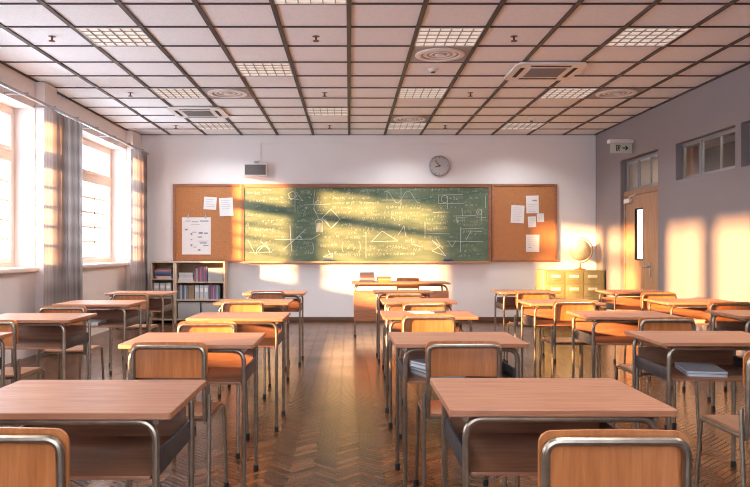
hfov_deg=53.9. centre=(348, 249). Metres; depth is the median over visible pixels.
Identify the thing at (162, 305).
school desk
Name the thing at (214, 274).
storage box
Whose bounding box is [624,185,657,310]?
door
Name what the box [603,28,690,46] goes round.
recessed light
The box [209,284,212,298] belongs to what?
book
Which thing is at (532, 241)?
paper note
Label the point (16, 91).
rail
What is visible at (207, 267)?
book
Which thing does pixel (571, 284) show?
filing cabinet
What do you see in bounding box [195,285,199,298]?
box file
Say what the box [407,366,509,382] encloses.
shelf
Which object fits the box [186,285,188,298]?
book
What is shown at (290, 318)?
baseboard
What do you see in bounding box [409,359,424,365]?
book
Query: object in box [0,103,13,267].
window
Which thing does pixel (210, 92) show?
ceiling vent
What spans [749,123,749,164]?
window
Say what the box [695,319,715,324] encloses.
shelf
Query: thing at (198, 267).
book
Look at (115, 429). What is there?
school desk
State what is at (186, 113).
grille
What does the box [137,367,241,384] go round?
shelf
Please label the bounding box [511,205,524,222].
paper note
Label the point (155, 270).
book
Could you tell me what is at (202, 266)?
book
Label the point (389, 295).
chair
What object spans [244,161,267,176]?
wall speaker
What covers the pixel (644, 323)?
chair
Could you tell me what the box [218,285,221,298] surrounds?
book
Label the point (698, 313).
school desk
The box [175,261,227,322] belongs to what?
bookcase
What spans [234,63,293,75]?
recessed light
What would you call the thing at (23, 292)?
wall
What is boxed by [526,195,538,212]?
paper note
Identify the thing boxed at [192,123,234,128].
recessed light
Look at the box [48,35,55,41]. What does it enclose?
sprinkler
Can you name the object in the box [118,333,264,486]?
school desk
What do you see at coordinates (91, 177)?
window
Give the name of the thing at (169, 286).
box file
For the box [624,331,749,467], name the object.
school desk
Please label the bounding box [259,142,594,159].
cable trunking
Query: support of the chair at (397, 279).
on the floor
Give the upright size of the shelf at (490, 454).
0.012 m
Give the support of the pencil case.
on the school desk at (461, 317)
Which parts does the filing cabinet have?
drawer, drawer, drawer, drawer, drawer, drawer, drawer, drawer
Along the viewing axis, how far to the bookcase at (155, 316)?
12.16 m
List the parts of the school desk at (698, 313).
rail, leg frame, panel, leg frame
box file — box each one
[154,282,162,290]
[160,282,167,290]
[166,282,172,290]
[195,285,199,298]
[199,285,203,298]
[204,285,208,298]
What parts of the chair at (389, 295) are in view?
leg, backrest, frame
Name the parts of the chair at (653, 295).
leg, backrest, frame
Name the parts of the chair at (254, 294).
backrest, frame, leg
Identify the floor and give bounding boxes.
[0,321,749,486]
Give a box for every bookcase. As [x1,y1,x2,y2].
[151,261,174,322]
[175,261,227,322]
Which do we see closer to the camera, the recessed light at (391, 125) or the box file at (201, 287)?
the recessed light at (391, 125)
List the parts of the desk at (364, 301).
leg frame, modesty panel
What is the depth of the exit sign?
10.77 m
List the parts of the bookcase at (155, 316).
panel, shelf, panel, panel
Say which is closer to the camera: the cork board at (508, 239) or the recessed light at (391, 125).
the recessed light at (391, 125)
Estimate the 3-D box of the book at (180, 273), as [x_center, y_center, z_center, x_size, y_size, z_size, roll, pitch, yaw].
[-2.680,0.390,12.220,0.240,0.034,0.220,0,0,0]
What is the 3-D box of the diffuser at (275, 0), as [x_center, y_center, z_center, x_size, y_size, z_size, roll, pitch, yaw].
[-0.300,-1.941,5.500,0.544,0.001,0.544,0,0,0]
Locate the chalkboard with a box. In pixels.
[242,184,490,262]
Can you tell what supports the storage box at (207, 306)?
on the bookcase at (180, 266)
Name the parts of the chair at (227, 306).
frame, backrest, leg, leg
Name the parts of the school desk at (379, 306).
leg frame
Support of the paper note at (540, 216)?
attached to the cork board at (508, 239)
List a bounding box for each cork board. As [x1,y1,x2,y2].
[173,184,242,261]
[491,184,556,261]
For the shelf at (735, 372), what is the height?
0.012 m
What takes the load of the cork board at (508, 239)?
attached to the wall at (171, 159)
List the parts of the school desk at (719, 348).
panel, rail, panel, leg frame, panel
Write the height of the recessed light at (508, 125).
0.012 m
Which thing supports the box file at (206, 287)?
on the bookcase at (180, 266)
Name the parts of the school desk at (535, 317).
panel, panel, leg frame, leg frame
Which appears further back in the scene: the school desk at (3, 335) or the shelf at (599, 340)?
the shelf at (599, 340)
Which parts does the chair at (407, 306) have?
backrest, frame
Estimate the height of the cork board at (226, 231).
1.304 m
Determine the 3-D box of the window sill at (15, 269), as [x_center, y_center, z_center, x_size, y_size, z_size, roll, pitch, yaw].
[-3.700,0.223,7.025,0.280,0.045,2.910,0,0,0]
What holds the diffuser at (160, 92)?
attached to the recessed light at (164, 93)
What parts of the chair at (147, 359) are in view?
frame, backrest, seat, seat frame, leg, leg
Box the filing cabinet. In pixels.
[535,270,604,310]
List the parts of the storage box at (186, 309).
lid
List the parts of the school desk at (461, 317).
leg frame, panel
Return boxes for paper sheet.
[408,311,432,313]
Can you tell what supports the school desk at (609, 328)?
on the floor
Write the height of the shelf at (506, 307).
0.012 m
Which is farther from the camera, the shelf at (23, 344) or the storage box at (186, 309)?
the storage box at (186, 309)
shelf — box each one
[0,339,61,349]
[69,436,171,479]
[87,321,122,327]
[118,308,161,311]
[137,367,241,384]
[257,338,274,347]
[286,308,298,311]
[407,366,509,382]
[458,433,541,475]
[505,306,550,309]
[536,320,586,325]
[595,336,651,344]
[616,306,651,309]
[664,365,742,380]
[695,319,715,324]
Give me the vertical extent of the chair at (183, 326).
0.785 m
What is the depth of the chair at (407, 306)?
5.83 m
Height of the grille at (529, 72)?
0.006 m
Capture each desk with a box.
[0,313,96,383]
[0,332,12,426]
[0,380,205,486]
[52,300,145,379]
[105,291,177,365]
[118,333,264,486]
[186,312,289,431]
[213,299,293,380]
[242,291,306,365]
[352,281,450,336]
[373,290,434,361]
[380,298,456,388]
[380,311,478,427]
[388,332,528,486]
[430,378,677,486]
[491,290,559,361]
[516,299,605,377]
[566,311,680,427]
[595,290,670,362]
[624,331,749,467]
[643,299,736,389]
[706,310,749,410]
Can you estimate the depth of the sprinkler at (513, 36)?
6.69 m
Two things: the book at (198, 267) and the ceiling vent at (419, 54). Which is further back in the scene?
the book at (198, 267)
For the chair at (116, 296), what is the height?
0.785 m
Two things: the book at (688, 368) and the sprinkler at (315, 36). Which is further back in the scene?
the sprinkler at (315, 36)
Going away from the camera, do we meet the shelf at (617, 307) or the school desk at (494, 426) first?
the school desk at (494, 426)
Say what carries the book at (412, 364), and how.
on the book at (412, 368)
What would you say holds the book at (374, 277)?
on the book at (359, 280)
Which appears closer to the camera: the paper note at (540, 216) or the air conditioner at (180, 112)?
the air conditioner at (180, 112)
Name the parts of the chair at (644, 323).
leg, seat, seat frame, leg, leg, backrest, frame, leg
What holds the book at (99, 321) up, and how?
on the school desk at (122, 318)
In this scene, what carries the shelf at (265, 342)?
attached to the school desk at (247, 322)
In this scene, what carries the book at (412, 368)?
on the book at (421, 374)
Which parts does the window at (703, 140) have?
sash, sash, sash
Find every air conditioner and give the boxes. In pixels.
[167,107,228,117]
[504,62,586,80]
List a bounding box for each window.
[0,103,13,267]
[83,138,110,263]
[626,151,657,191]
[682,128,734,178]
[705,141,734,171]
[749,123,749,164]
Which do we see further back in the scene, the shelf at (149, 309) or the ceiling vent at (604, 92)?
the ceiling vent at (604, 92)
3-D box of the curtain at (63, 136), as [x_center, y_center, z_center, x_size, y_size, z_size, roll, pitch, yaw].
[-3.364,-0.212,8.756,0.120,2.765,1.111,0,0,0]
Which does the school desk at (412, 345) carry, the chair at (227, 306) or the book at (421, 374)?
the book at (421, 374)
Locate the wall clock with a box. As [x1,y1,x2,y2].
[429,155,449,175]
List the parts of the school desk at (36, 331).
leg frame, panel, rail, panel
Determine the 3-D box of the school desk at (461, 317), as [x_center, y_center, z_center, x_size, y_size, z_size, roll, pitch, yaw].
[0.553,0.825,5.210,0.645,0.750,0.520,0,0,0]
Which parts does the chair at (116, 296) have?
leg, backrest, frame, seat frame, seat, leg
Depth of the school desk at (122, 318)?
6.34 m
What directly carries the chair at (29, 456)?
on the floor
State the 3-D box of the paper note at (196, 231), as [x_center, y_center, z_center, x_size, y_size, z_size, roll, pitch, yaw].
[-2.558,-0.267,12.351,0.483,0.684,0.017,0,0,0]
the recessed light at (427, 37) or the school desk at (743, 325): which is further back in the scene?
the recessed light at (427, 37)
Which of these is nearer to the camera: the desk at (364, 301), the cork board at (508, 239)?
the desk at (364, 301)
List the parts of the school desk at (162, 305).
leg frame, leg frame, panel, panel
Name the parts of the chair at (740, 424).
leg, seat frame, seat, leg, backrest, frame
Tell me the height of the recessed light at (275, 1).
0.012 m
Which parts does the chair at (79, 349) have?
leg, leg, frame, backrest, seat frame, seat, leg, leg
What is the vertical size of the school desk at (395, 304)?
0.750 m
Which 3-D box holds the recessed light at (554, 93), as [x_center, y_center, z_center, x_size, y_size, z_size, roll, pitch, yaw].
[2.700,-1.936,9.100,0.580,0.012,0.580,0,0,0]
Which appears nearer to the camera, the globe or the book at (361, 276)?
the book at (361, 276)
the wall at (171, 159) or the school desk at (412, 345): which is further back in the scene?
the wall at (171, 159)
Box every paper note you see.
[182,214,210,254]
[203,197,216,209]
[219,197,232,215]
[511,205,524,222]
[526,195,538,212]
[526,235,538,251]
[528,216,535,226]
[537,213,543,221]
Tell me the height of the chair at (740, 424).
0.785 m
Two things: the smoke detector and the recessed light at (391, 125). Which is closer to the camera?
the smoke detector
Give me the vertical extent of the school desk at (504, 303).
0.750 m
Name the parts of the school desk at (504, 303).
panel, panel, leg frame, leg frame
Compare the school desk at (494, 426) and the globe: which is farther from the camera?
the globe
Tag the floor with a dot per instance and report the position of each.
(334, 431)
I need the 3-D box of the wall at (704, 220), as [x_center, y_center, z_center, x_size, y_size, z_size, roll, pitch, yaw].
[4.220,-0.450,5.400,0.140,3.300,14.000,0,0,0]
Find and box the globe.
[569,238,592,269]
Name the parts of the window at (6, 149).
sash, sash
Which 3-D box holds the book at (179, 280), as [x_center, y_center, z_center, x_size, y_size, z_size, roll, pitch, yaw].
[-2.679,0.502,12.220,0.250,0.036,0.220,0,0,0]
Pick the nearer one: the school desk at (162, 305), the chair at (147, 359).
the chair at (147, 359)
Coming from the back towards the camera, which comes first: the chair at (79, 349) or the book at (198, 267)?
the book at (198, 267)
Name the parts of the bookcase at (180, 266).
panel, shelf, shelf, panel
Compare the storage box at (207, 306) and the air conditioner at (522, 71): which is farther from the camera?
the storage box at (207, 306)
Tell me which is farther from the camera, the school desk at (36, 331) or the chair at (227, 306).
the chair at (227, 306)
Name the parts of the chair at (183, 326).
frame, backrest, leg, leg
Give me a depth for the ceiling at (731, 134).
12.57 m
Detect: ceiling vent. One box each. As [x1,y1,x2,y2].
[201,88,252,97]
[390,116,429,122]
[410,47,471,61]
[588,88,647,97]
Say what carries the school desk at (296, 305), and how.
on the floor
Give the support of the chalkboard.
attached to the wall at (171, 159)
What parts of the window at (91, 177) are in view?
sash, sash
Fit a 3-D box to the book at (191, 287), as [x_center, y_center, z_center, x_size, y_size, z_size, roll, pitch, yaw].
[-2.590,0.696,12.200,0.090,0.230,0.200,0,0,0]
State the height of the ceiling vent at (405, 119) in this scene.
0.022 m
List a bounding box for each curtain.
[43,108,82,354]
[130,149,147,323]
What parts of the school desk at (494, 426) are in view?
leg frame, panel, panel, leg frame, panel, rail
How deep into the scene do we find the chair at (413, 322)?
4.73 m
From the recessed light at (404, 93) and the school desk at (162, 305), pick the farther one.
the recessed light at (404, 93)
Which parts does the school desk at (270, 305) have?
leg frame, panel, leg frame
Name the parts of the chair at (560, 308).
leg, leg, seat, seat frame, backrest, frame, leg, leg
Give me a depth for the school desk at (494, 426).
2.26 m
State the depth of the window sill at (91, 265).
10.92 m
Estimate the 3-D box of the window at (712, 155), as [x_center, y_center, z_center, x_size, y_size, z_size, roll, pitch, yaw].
[6.025,-0.250,11.225,0.050,2.900,2.650,0,0,0]
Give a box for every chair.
[0,319,44,426]
[0,427,69,486]
[36,306,104,379]
[109,293,159,373]
[125,342,229,486]
[174,321,249,458]
[218,301,271,397]
[251,291,289,369]
[382,293,421,375]
[395,314,455,438]
[396,278,419,289]
[399,302,445,402]
[413,341,506,486]
[505,291,551,367]
[538,429,691,486]
[539,301,598,377]
[612,317,701,447]
[623,292,676,363]
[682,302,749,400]
[694,351,749,486]
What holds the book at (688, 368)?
on the school desk at (719, 348)
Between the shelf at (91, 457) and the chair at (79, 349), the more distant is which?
the chair at (79, 349)
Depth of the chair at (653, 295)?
7.18 m
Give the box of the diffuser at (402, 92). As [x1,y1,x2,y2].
[399,89,445,96]
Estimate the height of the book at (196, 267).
0.230 m
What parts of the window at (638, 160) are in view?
sash, sash, sash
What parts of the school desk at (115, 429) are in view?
leg frame, panel, rail, panel, leg frame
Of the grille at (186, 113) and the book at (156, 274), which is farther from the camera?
the book at (156, 274)
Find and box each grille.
[182,111,213,115]
[245,165,265,174]
[523,68,566,76]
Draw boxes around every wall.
[0,63,141,364]
[142,135,595,316]
[596,64,749,356]
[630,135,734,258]
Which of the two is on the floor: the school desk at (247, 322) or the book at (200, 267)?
the school desk at (247, 322)
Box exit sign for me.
[607,139,633,152]
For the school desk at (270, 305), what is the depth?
6.57 m
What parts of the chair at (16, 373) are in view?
frame, backrest, leg, seat, seat frame, leg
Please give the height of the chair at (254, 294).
0.785 m
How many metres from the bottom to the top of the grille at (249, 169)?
0.168 m
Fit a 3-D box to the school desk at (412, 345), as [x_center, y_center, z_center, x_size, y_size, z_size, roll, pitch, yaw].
[0.541,0.825,3.795,0.645,0.750,0.520,0,0,-1]
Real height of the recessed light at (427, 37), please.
0.012 m
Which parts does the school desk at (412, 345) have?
leg frame, panel, panel, panel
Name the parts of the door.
vision frame, handle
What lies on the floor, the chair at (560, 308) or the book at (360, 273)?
the chair at (560, 308)
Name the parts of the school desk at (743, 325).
leg frame, rail, panel, leg frame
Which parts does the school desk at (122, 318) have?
leg frame, leg frame, panel, panel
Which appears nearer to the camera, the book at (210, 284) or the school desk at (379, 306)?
the school desk at (379, 306)
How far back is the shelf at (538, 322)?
6.42 m
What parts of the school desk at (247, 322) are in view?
leg frame, panel, panel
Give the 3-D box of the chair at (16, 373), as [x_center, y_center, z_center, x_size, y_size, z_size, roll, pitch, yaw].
[-2.145,0.807,4.574,0.396,0.785,0.481,0,0,0]
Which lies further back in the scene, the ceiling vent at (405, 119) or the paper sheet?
the ceiling vent at (405, 119)
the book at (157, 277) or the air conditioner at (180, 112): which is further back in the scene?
the book at (157, 277)
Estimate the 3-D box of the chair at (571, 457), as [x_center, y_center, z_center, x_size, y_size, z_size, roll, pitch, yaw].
[0.606,0.807,1.873,0.396,0.785,0.481,0,0,0]
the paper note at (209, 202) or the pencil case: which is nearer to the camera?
the pencil case
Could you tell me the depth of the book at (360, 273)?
10.29 m
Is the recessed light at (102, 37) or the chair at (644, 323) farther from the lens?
the recessed light at (102, 37)
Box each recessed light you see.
[76,28,156,46]
[150,88,205,98]
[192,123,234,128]
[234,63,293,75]
[274,0,347,3]
[306,108,347,115]
[388,123,426,128]
[397,88,447,98]
[414,28,483,46]
[501,123,544,128]
[539,88,597,98]
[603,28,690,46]
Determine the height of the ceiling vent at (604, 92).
0.022 m
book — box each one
[86,319,106,325]
[155,270,172,271]
[155,273,172,275]
[156,268,172,269]
[157,277,172,278]
[178,279,193,281]
[179,272,193,274]
[179,275,193,276]
[179,277,193,278]
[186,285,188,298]
[189,285,194,298]
[194,267,197,281]
[198,267,199,281]
[200,267,201,281]
[202,266,205,281]
[204,267,205,281]
[206,266,209,281]
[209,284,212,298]
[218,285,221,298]
[359,272,373,274]
[359,280,374,281]
[360,275,373,277]
[360,277,374,279]
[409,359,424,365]
[409,363,424,369]
[409,366,425,373]
[410,369,465,377]
[675,362,727,376]
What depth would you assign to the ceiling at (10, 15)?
7.40 m
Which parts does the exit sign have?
plate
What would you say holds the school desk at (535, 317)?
on the floor
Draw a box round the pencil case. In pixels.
[433,310,445,312]
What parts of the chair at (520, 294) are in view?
leg, leg, seat, seat frame, backrest, frame, leg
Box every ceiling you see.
[0,0,749,133]
[630,132,734,165]
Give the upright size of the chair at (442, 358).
0.785 m
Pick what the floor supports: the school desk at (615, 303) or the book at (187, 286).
the school desk at (615, 303)
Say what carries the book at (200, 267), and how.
on the bookcase at (180, 266)
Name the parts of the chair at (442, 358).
leg, leg, seat frame, seat, backrest, frame, leg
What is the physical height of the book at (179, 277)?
0.034 m
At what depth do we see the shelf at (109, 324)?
6.17 m
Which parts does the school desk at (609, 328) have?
panel, panel, leg frame, leg frame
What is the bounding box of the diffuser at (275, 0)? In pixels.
[275,0,344,1]
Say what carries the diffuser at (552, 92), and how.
attached to the recessed light at (554, 93)
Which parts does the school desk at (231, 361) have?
panel, panel, leg frame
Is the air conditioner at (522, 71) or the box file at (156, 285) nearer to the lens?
the air conditioner at (522, 71)
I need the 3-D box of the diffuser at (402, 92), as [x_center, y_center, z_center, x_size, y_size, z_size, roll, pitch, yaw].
[0.900,-1.941,9.100,0.544,0.001,0.544,0,0,0]
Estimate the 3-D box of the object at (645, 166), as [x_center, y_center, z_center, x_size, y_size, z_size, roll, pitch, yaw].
[5.220,-0.290,11.000,1.860,3.020,13.200,0,0,0]
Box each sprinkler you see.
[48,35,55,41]
[312,35,319,41]
[510,35,517,41]
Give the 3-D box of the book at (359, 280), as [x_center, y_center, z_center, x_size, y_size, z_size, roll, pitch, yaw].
[0.256,0.434,10.420,0.205,0.034,0.270,0,0,5]
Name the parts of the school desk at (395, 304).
leg frame, panel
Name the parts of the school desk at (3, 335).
leg frame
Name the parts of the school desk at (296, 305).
leg frame, panel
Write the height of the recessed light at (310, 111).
0.012 m
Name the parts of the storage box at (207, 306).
lid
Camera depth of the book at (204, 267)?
12.10 m
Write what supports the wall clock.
attached to the wall at (171, 159)
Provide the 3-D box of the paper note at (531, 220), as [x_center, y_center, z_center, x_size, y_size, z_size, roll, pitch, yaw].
[3.069,-0.472,12.354,0.141,0.186,0.011,0,0,0]
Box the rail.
[0,81,148,154]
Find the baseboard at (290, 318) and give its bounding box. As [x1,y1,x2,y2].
[148,317,520,320]
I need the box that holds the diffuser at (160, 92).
[153,89,203,96]
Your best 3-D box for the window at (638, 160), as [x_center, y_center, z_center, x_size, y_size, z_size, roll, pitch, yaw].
[4.254,-1.120,10.585,0.042,0.470,1.368,0,0,0]
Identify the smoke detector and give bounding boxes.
[428,68,437,72]
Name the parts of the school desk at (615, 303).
panel, panel, leg frame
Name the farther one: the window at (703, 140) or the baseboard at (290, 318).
the baseboard at (290, 318)
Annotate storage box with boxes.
[178,301,202,318]
[201,301,221,311]
[208,268,222,281]
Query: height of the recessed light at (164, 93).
0.012 m
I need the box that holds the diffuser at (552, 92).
[542,89,594,96]
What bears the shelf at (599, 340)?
attached to the school desk at (609, 328)
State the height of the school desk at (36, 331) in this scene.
0.750 m
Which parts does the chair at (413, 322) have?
leg, frame, backrest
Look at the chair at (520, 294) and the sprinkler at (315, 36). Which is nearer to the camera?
the sprinkler at (315, 36)
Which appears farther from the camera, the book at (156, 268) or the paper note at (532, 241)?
the paper note at (532, 241)
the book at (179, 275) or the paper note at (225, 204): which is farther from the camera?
the paper note at (225, 204)
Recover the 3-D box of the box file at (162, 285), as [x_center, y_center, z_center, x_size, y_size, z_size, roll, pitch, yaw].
[-3.061,0.641,12.204,0.088,0.200,0.232,0,0,0]
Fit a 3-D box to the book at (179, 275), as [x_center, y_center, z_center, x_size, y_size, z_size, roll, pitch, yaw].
[-2.680,0.428,12.220,0.220,0.040,0.220,0,0,0]
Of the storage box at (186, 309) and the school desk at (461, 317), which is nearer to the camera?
the school desk at (461, 317)
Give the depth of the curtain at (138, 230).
11.73 m
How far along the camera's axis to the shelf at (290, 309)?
7.77 m

